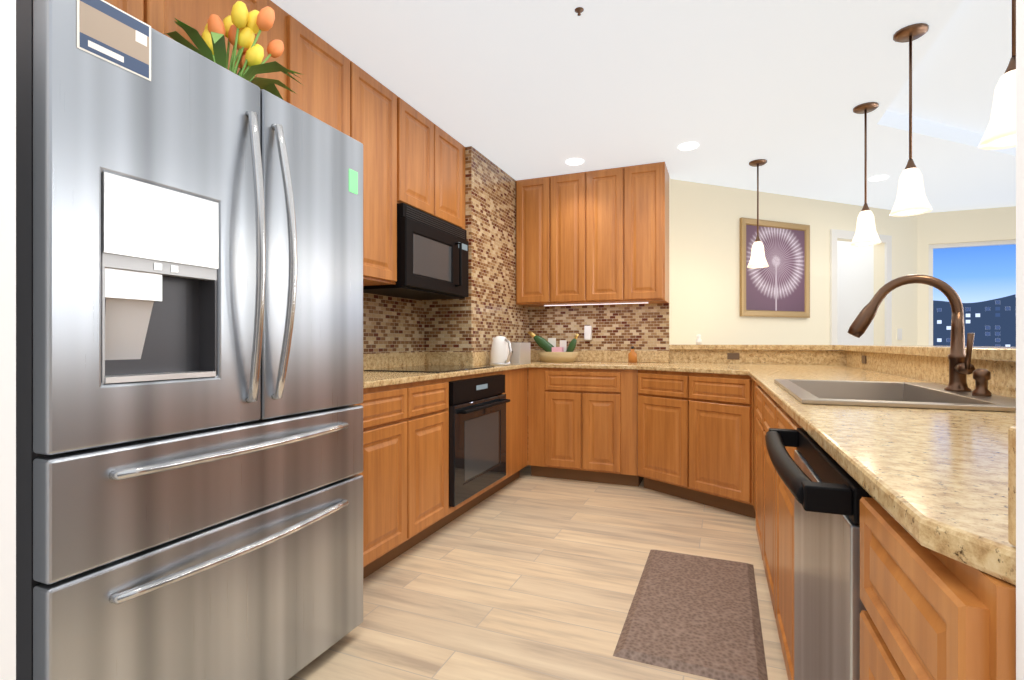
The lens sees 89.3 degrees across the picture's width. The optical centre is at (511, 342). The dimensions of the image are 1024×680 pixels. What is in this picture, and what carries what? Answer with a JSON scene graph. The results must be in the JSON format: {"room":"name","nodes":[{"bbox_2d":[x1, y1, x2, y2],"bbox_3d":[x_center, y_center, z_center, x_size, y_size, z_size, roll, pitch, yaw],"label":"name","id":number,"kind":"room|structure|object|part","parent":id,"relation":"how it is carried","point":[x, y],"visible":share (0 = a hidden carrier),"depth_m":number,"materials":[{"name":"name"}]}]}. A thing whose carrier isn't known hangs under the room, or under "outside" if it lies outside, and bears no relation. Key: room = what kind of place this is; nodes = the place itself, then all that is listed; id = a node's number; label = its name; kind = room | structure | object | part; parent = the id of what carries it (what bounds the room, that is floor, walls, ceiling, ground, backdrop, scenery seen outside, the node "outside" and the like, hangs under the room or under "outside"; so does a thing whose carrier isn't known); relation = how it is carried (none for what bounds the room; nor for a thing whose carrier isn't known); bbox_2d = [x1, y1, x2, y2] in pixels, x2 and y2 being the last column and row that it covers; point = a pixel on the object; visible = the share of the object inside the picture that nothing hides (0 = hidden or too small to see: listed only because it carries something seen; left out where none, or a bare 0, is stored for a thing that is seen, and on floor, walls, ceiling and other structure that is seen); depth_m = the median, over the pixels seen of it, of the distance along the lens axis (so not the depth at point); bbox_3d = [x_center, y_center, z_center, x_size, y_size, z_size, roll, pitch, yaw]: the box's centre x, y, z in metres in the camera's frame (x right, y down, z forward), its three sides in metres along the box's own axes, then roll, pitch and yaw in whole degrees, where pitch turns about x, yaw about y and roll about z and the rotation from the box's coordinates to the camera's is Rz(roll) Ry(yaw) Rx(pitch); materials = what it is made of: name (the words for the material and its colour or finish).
{"room":"kitchen","nodes":[
{"label":"kitchen","id":0,"kind":"room"},
{"bbox_2d":[0,0,15,679],"bbox_3d":[-1.316,-0.160,1.015,0.955,2.500,0.120,0,0,22],"label":"wall","id":1,"kind":"structure","parent":0,"point":[7,339],"depth_m":0.88,"materials":[{"name":"white paint"}]},
{"bbox_2d":[424,146,528,351],"bbox_3d":[-0.248,-0.160,4.349,0.400,2.500,1.200,0,0,22],"label":"tiled wall","id":2,"kind":"structure","parent":0,"point":[483,314],"depth_m":3.92,"materials":[{"name":"tile"}]},
{"bbox_2d":[363,352,425,369],"bbox_3d":[-0.973,0.119,3.057,0.020,0.099,1.738,0,0,22],"label":"backsplash","id":3,"kind":"structure","parent":2,"relation":"attached to","point":[382,360],"depth_m":3.46,"materials":[{"name":"beige stone"}]},
{"bbox_2d":[426,352,470,365],"bbox_3d":[-0.462,0.119,3.776,0.360,0.099,0.027,0,0,22],"label":"backsplash","id":4,"kind":"structure","parent":2,"relation":"attached to","point":[432,358],"depth_m":3.76,"materials":[{"name":"beige stone"}]},
{"bbox_2d":[436,125,464,228],"bbox_3d":[-0.588,-1.101,3.551,0.370,0.611,0.394,0,0,22],"label":"upper cabinet","id":5,"kind":"object","parent":2,"relation":"attached to","point":[450,154],"depth_m":3.49,"materials":[{"name":"brown wood"}]},
{"bbox_2d":[471,352,490,365],"bbox_3d":[-0.067,0.119,4.232,0.020,0.099,1.165,0,0,22],"label":"backsplash","id":6,"kind":"structure","parent":2,"relation":"attached to","point":[477,358],"depth_m":3.81,"materials":[{"name":"beige stone"}]},
{"bbox_2d":[289,465,787,679],"bbox_3d":[2.145,1.120,2.147,9.500,0.060,9.600,0,0,22],"label":"floor","id":7,"kind":"structure","parent":0,"point":[525,575],"depth_m":2.31,"materials":[{"name":"brown wood"}]},
{"bbox_2d":[16,0,362,679],"bbox_3d":[-1.076,0.175,1.617,0.882,1.830,0.975,0,0,22],"label":"fridge","id":8,"kind":"object","parent":7,"relation":"on","point":[171,343],"depth_m":1.27,"materials":[{"name":"grey metal"}]},
{"bbox_3d":[-0.871,-0.674,1.141,0.002,0.128,0.150,0,0,22],"label":"fridge panel","id":9,"kind":"part","parent":8,"relation":"part of","materials":[{"name":"beige paper"}]},
{"bbox_3d":[-0.848,-0.258,1.273,0.055,0.965,0.512,0,0,22],"label":"fridge door","id":10,"kind":"part","parent":8,"relation":"part of","materials":[{"name":"silver metal"}]},
{"bbox_3d":[-0.882,-0.140,1.267,0.116,0.458,0.273,0,0,22],"label":"fridge panel","id":11,"kind":"part","parent":8,"relation":"part of","materials":[{"name":"white plastic"}]},
{"bbox_3d":[-0.760,0.358,1.487,0.055,0.250,0.975,0,0,22],"label":"fridge drawer","id":12,"kind":"part","parent":8,"relation":"part of","materials":[{"name":"silver metal"}]},
{"bbox_3d":[-0.760,0.765,1.487,0.055,0.549,0.975,0,0,22],"label":"fridge drawer","id":13,"kind":"part","parent":8,"relation":"part of","materials":[{"name":"silver metal"}]},
{"bbox_3d":[-0.704,-0.041,1.464,0.076,1.222,0.757,0,0,22],"label":"fridge handle","id":14,"kind":"part","parent":8,"relation":"part of","materials":[{"name":"silver metal"}]},
{"bbox_3d":[-0.662,-0.258,1.727,0.055,0.965,0.457,0,0,22],"label":"fridge door","id":15,"kind":"part","parent":8,"relation":"part of","materials":[{"name":"silver metal"}]},
{"bbox_3d":[-0.572,-0.580,1.869,0.002,0.080,0.045,0,0,22],"label":"fridge panel","id":16,"kind":"part","parent":8,"relation":"part of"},
{"bbox_2d":[353,383,412,578],"bbox_3d":[-0.873,0.645,2.491,0.604,0.890,0.417,0,0,22],"label":"base cabinet","id":17,"kind":"object","parent":7,"relation":"on","point":[405,474],"depth_m":2.42,"materials":[{"name":"brown wood"}]},
{"bbox_2d":[363,365,510,388],"bbox_3d":[-0.464,0.185,3.496,0.643,0.030,2.938,0,0,22],"label":"countertop","id":18,"kind":"structure","parent":17,"relation":"on","point":[371,379],"depth_m":2.76,"materials":[{"name":"stone"}]},
{"bbox_2d":[364,365,494,372],"bbox_3d":[-0.503,0.166,3.352,0.515,0.006,0.760,0,0,22],"label":"cooktop","id":19,"kind":"object","parent":18,"relation":"in","point":[435,368],"visible":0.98,"depth_m":3.26,"materials":[{"name":"clear glass"}]},
{"bbox_2d":[490,336,511,365],"bbox_3d":[-0.072,0.059,3.874,0.214,0.220,0.166,0,0,22],"label":"kettle","id":20,"kind":"object","parent":18,"relation":"on","point":[501,350],"visible":1,"depth_m":3.82,"materials":[{"name":"white plastic"}]},
{"bbox_2d":[510,342,530,363],"bbox_3d":[0.035,0.084,4.171,0.150,0.172,0.255,0,0,22],"label":"toaster","id":21,"kind":"object","parent":18,"relation":"on","point":[521,353],"visible":0.6,"depth_m":4.07,"materials":[{"name":"silver metal"}]},
{"bbox_2d":[413,377,456,545],"bbox_3d":[-0.709,0.645,2.889,0.604,0.890,0.443,0,0,22],"label":"base cabinet","id":22,"kind":"object","parent":7,"relation":"on","point":[432,511],"depth_m":2.78,"materials":[{"name":"brown wood"}]},
{"bbox_2d":[473,368,527,495],"bbox_3d":[-0.067,0.645,3.980,0.204,0.890,0.523,0,0,22],"label":"base cabinet","id":23,"kind":"object","parent":7,"relation":"on","point":[516,380],"depth_m":3.94,"materials":[{"name":"brown wood"}]},
{"bbox_2d":[449,375,509,506],"bbox_3d":[-0.431,0.590,3.430,0.636,0.724,0.764,0,0,22],"label":"oven","id":24,"kind":"object","parent":23,"relation":"in","point":[477,435],"visible":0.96,"depth_m":3.23,"materials":[{"name":"black metal"}]},
{"bbox_2d":[528,368,643,486],"bbox_3d":[0.637,0.645,4.281,0.866,0.890,0.605,0,0,22],"label":"base cabinet","id":25,"kind":"object","parent":7,"relation":"on","point":[582,424],"visible":0.94,"depth_m":4.00,"materials":[{"name":"brown wood"}]},
{"bbox_2d":[511,361,746,374],"bbox_3d":[0.910,0.185,3.940,1.530,0.030,1.075,0,0,22],"label":"countertop","id":26,"kind":"structure","parent":25,"relation":"on","point":[713,368],"depth_m":3.87,"materials":[{"name":"stone"}]},
{"bbox_2d":[537,351,578,362],"bbox_3d":[0.396,0.124,4.496,0.375,0.090,0.255,0,0,22],"label":"bowl","id":27,"kind":"object","parent":26,"relation":"on","point":[560,357],"visible":0.94,"depth_m":4.39,"materials":[{"name":"ceramic"}]},
{"bbox_2d":[528,331,578,351],"bbox_3d":[0.357,0.010,4.517,0.472,0.237,0.092,0,0,22],"label":"goods","id":28,"kind":"object","parent":27,"relation":"in","point":[545,345],"visible":0.85,"depth_m":4.51,"materials":[{"name":"green"}]},
{"bbox_2d":[628,346,636,362],"bbox_3d":[1.005,0.100,4.322,0.073,0.138,0.039,0,0,22],"label":"bottle","id":29,"kind":"object","parent":26,"relation":"on","point":[632,356],"visible":1,"depth_m":4.31,"materials":[{"name":"orange glass"}]},
{"bbox_2d":[613,550,767,679],"bbox_3d":[0.766,1.082,2.172,0.490,0.016,1.000,0,0,22],"label":"kitchen mat","id":30,"kind":"object","parent":7,"relation":"on","point":[694,615],"visible":0.92,"depth_m":2.01,"materials":[{"name":"brown carpet"}]},
{"bbox_2d":[637,370,755,518],"bbox_3d":[1.391,0.645,3.647,0.520,0.890,0.882,0,0,-37],"label":"base cabinet","id":31,"kind":"object","parent":7,"relation":"on","point":[695,437],"visible":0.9,"depth_m":3.44,"materials":[{"name":"brown wood"}]},
{"bbox_2d":[755,364,854,368],"bbox_3d":[1.950,0.185,3.510,0.480,0.030,1.069,0,0,22],"label":"countertop","id":32,"kind":"structure","parent":31,"relation":"on","point":[765,366],"depth_m":3.68,"materials":[{"name":"stone"}]},
{"bbox_2d":[743,364,1015,584],"bbox_3d":[1.408,0.185,2.163,0.710,0.030,3.985,0,0,22],"label":"countertop","id":33,"kind":"structure","parent":31,"relation":"on","point":[936,480],"depth_m":0.76,"materials":[{"name":"stone"}]},
{"bbox_2d":[774,379,1015,411],"bbox_3d":[1.226,0.264,1.729,0.560,0.213,0.870,0,0,22],"label":"sink","id":34,"kind":"object","parent":33,"relation":"in","point":[893,394],"visible":0.4,"depth_m":1.80,"materials":[{"name":"silver metal"}]},
{"bbox_2d":[848,274,991,395],"bbox_3d":[1.297,-0.035,1.669,0.341,0.385,0.226,0,0,22],"label":"faucet","id":35,"kind":"object","parent":33,"relation":"on","point":[961,367],"visible":1,"depth_m":1.68,"materials":[{"name":"brown metal"}]},
{"bbox_2d":[754,381,757,536],"bbox_3d":[1.486,0.645,2.400,0.628,0.890,0.469,0,0,22],"label":"base cabinet","id":36,"kind":"object","parent":7,"relation":"on","point":[755,384],"depth_m":2.69,"materials":[{"name":"brown wood"}]},
{"bbox_2d":[758,385,765,573],"bbox_3d":[1.299,0.645,1.944,0.628,0.890,0.517,0,0,22],"label":"base cabinet","id":37,"kind":"object","parent":7,"relation":"on","point":[761,393],"depth_m":2.32,"materials":[{"name":"brown wood"}]},
{"bbox_2d":[766,393,801,679],"bbox_3d":[1.102,0.645,1.465,0.628,0.890,0.518,0,0,22],"label":"base cabinet","id":38,"kind":"object","parent":7,"relation":"on","point":[774,503],"depth_m":1.67,"materials":[{"name":"brown wood"}]},
{"bbox_2d":[765,428,872,679],"bbox_3d":[0.858,0.654,0.961,0.681,0.872,0.605,0,0,22],"label":"dishwasher","id":39,"kind":"object","parent":7,"relation":"on","point":[827,490],"visible":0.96,"depth_m":0.94,"materials":[{"name":"silver metal"}]},
{"bbox_2d":[860,497,1015,679],"bbox_3d":[0.727,0.645,0.490,0.610,0.890,0.369,0,0,22],"label":"base cabinet","id":40,"kind":"object","parent":7,"relation":"on","point":[929,614],"visible":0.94,"depth_m":0.53,"materials":[{"name":"brown wood"}]},
{"bbox_2d":[271,0,1015,212],"bbox_3d":[2.145,-1.480,2.147,9.500,0.140,9.600,0,0,22],"label":"ceiling","id":41,"kind":"structure","parent":0,"point":[516,90],"depth_m":2.85,"materials":[{"name":"white paint"}]},
{"bbox_2d":[566,159,582,164],"bbox_3d":[0.488,-1.407,4.037,0.136,0.005,0.136,0,0,22],"label":"recessed light","id":42,"kind":"object","parent":41,"relation":"in","point":[574,161],"visible":1,"depth_m":4.02,"materials":[{"name":"white"}]},
{"bbox_2d":[575,7,583,15],"bbox_3d":[0.285,-1.397,2.196,0.040,0.024,0.038,0,0,22],"label":"sprinkler","id":43,"kind":"object","parent":41,"relation":"attached to","point":[578,10],"visible":0.98,"depth_m":2.19,"materials":[{"name":"brown metal"}]},
{"bbox_2d":[679,142,697,149],"bbox_3d":[1.265,-1.407,3.718,0.136,0.005,0.136,0,0,22],"label":"recessed light","id":44,"kind":"object","parent":41,"relation":"in","point":[688,146],"visible":1,"depth_m":3.71,"materials":[{"name":"white"}]},
{"bbox_2d":[747,159,768,267],"bbox_3d":[1.918,-1.000,4.045,0.156,0.819,0.154,0,0,22],"label":"pendant light","id":45,"kind":"object","parent":41,"relation":"hanging from","point":[757,259],"visible":1,"depth_m":4.02,"materials":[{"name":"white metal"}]},
{"bbox_2d":[850,102,880,245],"bbox_3d":[2.114,-1.000,3.099,0.156,0.819,0.154,0,0,22],"label":"pendant light","id":46,"kind":"object","parent":41,"relation":"hanging from","point":[866,234],"visible":1,"depth_m":3.08,"materials":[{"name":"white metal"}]},
{"bbox_2d":[869,176,887,180],"bbox_3d":[3.140,-1.407,4.441,0.136,0.005,0.136,0,0,22],"label":"recessed light","id":47,"kind":"object","parent":41,"relation":"in","point":[877,178],"visible":1,"depth_m":4.44,"materials":[{"name":"white"}]},
{"bbox_2d":[890,23,932,216],"bbox_3d":[1.807,-1.000,2.350,0.156,0.819,0.154,0,0,22],"label":"pendant light","id":48,"kind":"object","parent":41,"relation":"hanging from","point":[911,199],"visible":1,"depth_m":2.33,"materials":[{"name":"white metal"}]},
{"bbox_2d":[978,0,1015,149],"bbox_3d":[1.462,-1.000,1.508,0.156,0.819,0.154,0,0,22],"label":"pendant light","id":49,"kind":"object","parent":41,"relation":"hanging from","point":[1000,132],"visible":0.81,"depth_m":1.50,"materials":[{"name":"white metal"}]},
{"bbox_2d":[669,175,844,364],"bbox_3d":[1.163,-0.160,4.484,2.910,2.500,0.120,0,0,22],"label":"wall","id":50,"kind":"structure","parent":0,"point":[788,357],"depth_m":4.12,"materials":[{"name":"stone"}]},
{"bbox_2d":[516,162,668,306],"bbox_3d":[0.673,-0.869,4.418,1.247,1.077,0.367,0,0,22],"label":"upper cabinet","id":51,"kind":"object","parent":50,"relation":"attached to","point":[601,237],"visible":1,"depth_m":4.23,"materials":[{"name":"brown wood"}]},
{"bbox_2d":[546,303,635,305],"bbox_3d":[0.703,-0.326,4.429,0.900,0.004,0.010,0,0,22],"label":"under-cabinet light","id":52,"kind":"object","parent":51,"relation":"attached to","point":[591,304],"visible":0.86,"depth_m":4.43,"materials":[{"name":"white plastic"}]},
{"bbox_2d":[529,303,668,362],"bbox_3d":[0.741,-0.085,4.588,1.250,0.510,0.008,0,0,22],"label":"tile","id":53,"kind":"structure","parent":50,"relation":"attached to","point":[638,327],"depth_m":4.54,"materials":[{"name":"tile"}]},
{"bbox_2d":[584,326,591,339],"bbox_3d":[0.673,-0.085,4.586,0.065,0.130,0.046,0,0,22],"label":"electrical outlet","id":54,"kind":"object","parent":53,"relation":"attached to","point":[587,332],"visible":1,"depth_m":4.57,"materials":[{"name":"white plastic"}]},
{"bbox_2d":[531,350,668,362],"bbox_3d":[0.736,0.119,4.571,1.248,0.099,0.023,0,0,22],"label":"backsplash","id":55,"kind":"structure","parent":50,"relation":"attached to","point":[583,355],"depth_m":4.50,"materials":[{"name":"beige stone"}]},
{"bbox_2d":[727,353,738,358],"bbox_3d":[1.778,0.110,4.163,0.090,0.050,0.006,0,0,22],"label":"electrical outlet","id":56,"kind":"object","parent":50,"relation":"attached to","point":[732,355],"visible":1,"depth_m":4.16,"materials":[{"name":"brown plastic"}]},
{"bbox_2d":[671,179,916,344],"bbox_3d":[2.880,-0.160,5.126,3.300,2.500,0.120,0,0,-21],"label":"wall","id":57,"kind":"structure","parent":0,"point":[705,261],"depth_m":4.78,"materials":[{"name":"beige paint"}]},
{"bbox_2d":[740,217,809,317],"bbox_3d":[2.490,-0.690,4.888,0.860,0.900,0.034,0,0,-21],"label":"picture","id":58,"kind":"object","parent":57,"relation":"attached to","point":[778,284],"depth_m":4.89},
{"bbox_3d":[2.490,-0.690,4.888,0.860,0.900,0.034,0,0,-21],"label":"picture frame","id":59,"kind":"part","parent":58,"relation":"part of","materials":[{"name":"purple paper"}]},
{"bbox_2d":[830,229,891,344],"bbox_3d":[3.595,-0.020,5.330,0.900,2.220,0.021,0,0,-21],"label":"door frame","id":60,"kind":"structure","parent":57,"relation":"attached to","point":[835,234],"depth_m":5.20,"materials":[{"name":"white wood"}]},
{"bbox_2d":[897,329,901,339],"bbox_3d":[4.155,-0.090,5.558,0.070,0.120,0.007,0,0,-21],"label":"switch plate","id":61,"kind":"object","parent":57,"relation":"attached to","point":[899,334],"visible":1,"depth_m":5.55,"materials":[{"name":"white plastic"}]},
{"bbox_2d":[837,241,873,344],"bbox_3d":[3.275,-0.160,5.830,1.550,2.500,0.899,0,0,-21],"label":"door","id":62,"kind":"structure","parent":0,"point":[855,279],"depth_m":5.97,"materials":[{"name":"white paint"}]},
{"bbox_2d":[845,351,1015,397],"bbox_3d":[1.817,0.575,2.059,0.120,1.030,4.110,0,0,22],"label":"wall","id":63,"kind":"structure","parent":0,"point":[1002,381],"depth_m":2.29,"materials":[{"name":"stone"}]},
{"bbox_2d":[669,345,1015,361],"bbox_3d":[1.359,0.038,2.346,1.587,0.040,4.287,0,0,22],"label":"ledge","id":64,"kind":"object","parent":63,"relation":"on","point":[995,353],"visible":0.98,"depth_m":2.75,"materials":[{"name":"stone"}]},
{"bbox_2d":[696,334,701,344],"bbox_3d":[1.560,-0.026,4.332,0.048,0.088,0.048,0,0,22],"label":"figurine","id":65,"kind":"object","parent":64,"relation":"on","point":[698,340],"visible":1,"depth_m":4.32,"materials":[{"name":"white ceramic"}]},
{"bbox_2d":[862,356,865,363],"bbox_3d":[2.282,0.110,3.361,0.006,0.050,0.090,0,0,22],"label":"electrical outlet","id":66,"kind":"object","parent":63,"relation":"attached to","point":[864,359],"visible":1,"depth_m":3.34,"materials":[{"name":"brown plastic"}]},
{"bbox_2d":[917,206,1015,344],"bbox_3d":[6.249,-0.160,4.996,4.068,2.500,0.120,0,0,22],"label":"wall","id":67,"kind":"structure","parent":0,"point":[985,224],"depth_m":5.56,"materials":[{"name":"beige paint"}]},
{"bbox_2d":[929,239,1015,346],"bbox_3d":[5.409,-0.465,5.341,1.850,1.210,0.080,0,0,22],"label":"window","id":68,"kind":"structure","parent":67,"relation":"in","point":[981,281],"depth_m":5.55,"materials":[{"name":"blue glass"}]},
{"bbox_2d":[1016,0,1023,679],"bbox_3d":[1.348,-0.160,-0.056,2.103,2.500,0.160,0,0,22],"label":"wall","id":69,"kind":"structure","parent":0,"point":[1019,339],"depth_m":0.41,"materials":[{"name":"white paint"}]},
{"bbox_2d":[1008,426,1015,546],"bbox_3d":[0.699,0.119,0.312,0.618,0.099,0.020,0,0,22],"label":"backsplash","id":70,"kind":"structure","parent":69,"relation":"attached to","point":[1012,430],"depth_m":0.43,"materials":[{"name":"beige stone"}]},
{"bbox_3d":[-1.477,-0.160,2.038,0.120,2.500,6.650,0,0,22],"label":"wall","id":71,"kind":"structure","parent":0,"visible":0},
{"bbox_2d":[104,0,155,29],"bbox_3d":[-1.430,-1.094,1.498,0.370,0.626,0.488,0,0,22],"label":"upper cabinet","id":72,"kind":"object","parent":71,"relation":"attached to","point":[143,10],"depth_m":1.64,"materials":[{"name":"brown wood"}]},
{"bbox_2d":[156,0,275,85],"bbox_3d":[-1.245,-1.094,1.949,0.370,0.626,0.487,0,0,22],"label":"upper cabinet","id":73,"kind":"object","parent":71,"relation":"attached to","point":[196,14],"depth_m":1.83,"materials":[{"name":"brown wood"}]},
{"bbox_2d":[276,8,355,139],"bbox_3d":[-1.041,-0.869,2.448,0.370,1.076,0.401,0,0,22],"label":"upper cabinet","id":74,"kind":"object","parent":71,"relation":"attached to","point":[328,92],"depth_m":2.34,"materials":[{"name":"brown wood"}]},
{"bbox_2d":[356,65,403,285],"bbox_3d":[-0.889,-0.869,2.819,0.370,1.076,0.400,0,0,22],"label":"upper cabinet","id":75,"kind":"object","parent":71,"relation":"attached to","point":[379,111],"depth_m":2.78,"materials":[{"name":"brown wood"}]},
{"bbox_2d":[363,293,423,353],"bbox_3d":[-0.989,-0.085,3.059,0.008,0.510,1.750,0,0,22],"label":"tile","id":76,"kind":"structure","parent":71,"relation":"attached to","point":[391,324],"depth_m":3.50,"materials":[{"name":"tile"}]},
{"bbox_2d":[404,101,435,216],"bbox_3d":[-0.738,-1.101,3.186,0.370,0.611,0.395,0,0,22],"label":"upper cabinet","id":77,"kind":"object","parent":71,"relation":"attached to","point":[413,157],"depth_m":3.14,"materials":[{"name":"brown wood"}]},
{"bbox_2d":[363,203,468,299],"bbox_3d":[-0.620,-0.550,3.351,0.461,0.480,0.780,0,0,22],"label":"microwave","id":78,"kind":"object","parent":77,"relation":"attached to","point":[432,257],"visible":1,"depth_m":3.19,"materials":[{"name":"black metal"}]},
{"bbox_3d":[-0.984,-0.816,1.765,0.100,0.160,0.100,0,0,22],"label":"tulips","id":79,"kind":"object","parent":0,"visible":0},
{"bbox_2d":[166,18,303,99],"bbox_3d":[-0.897,-0.911,1.730,0.277,0.313,0.520,0,0,22],"label":"leaves","id":80,"kind":"object","parent":79,"relation":"in","point":[220,57],"visible":0.48,"depth_m":1.76,"materials":[{"name":"green plant"}]},
{"bbox_2d":[202,1,283,70],"bbox_3d":[-0.901,-1.041,1.819,0.224,0.199,0.296,0,0,22],"label":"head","id":81,"kind":"object","parent":80,"relation":"attached to","point":[250,24],"visible":0.79,"depth_m":1.76}
]}

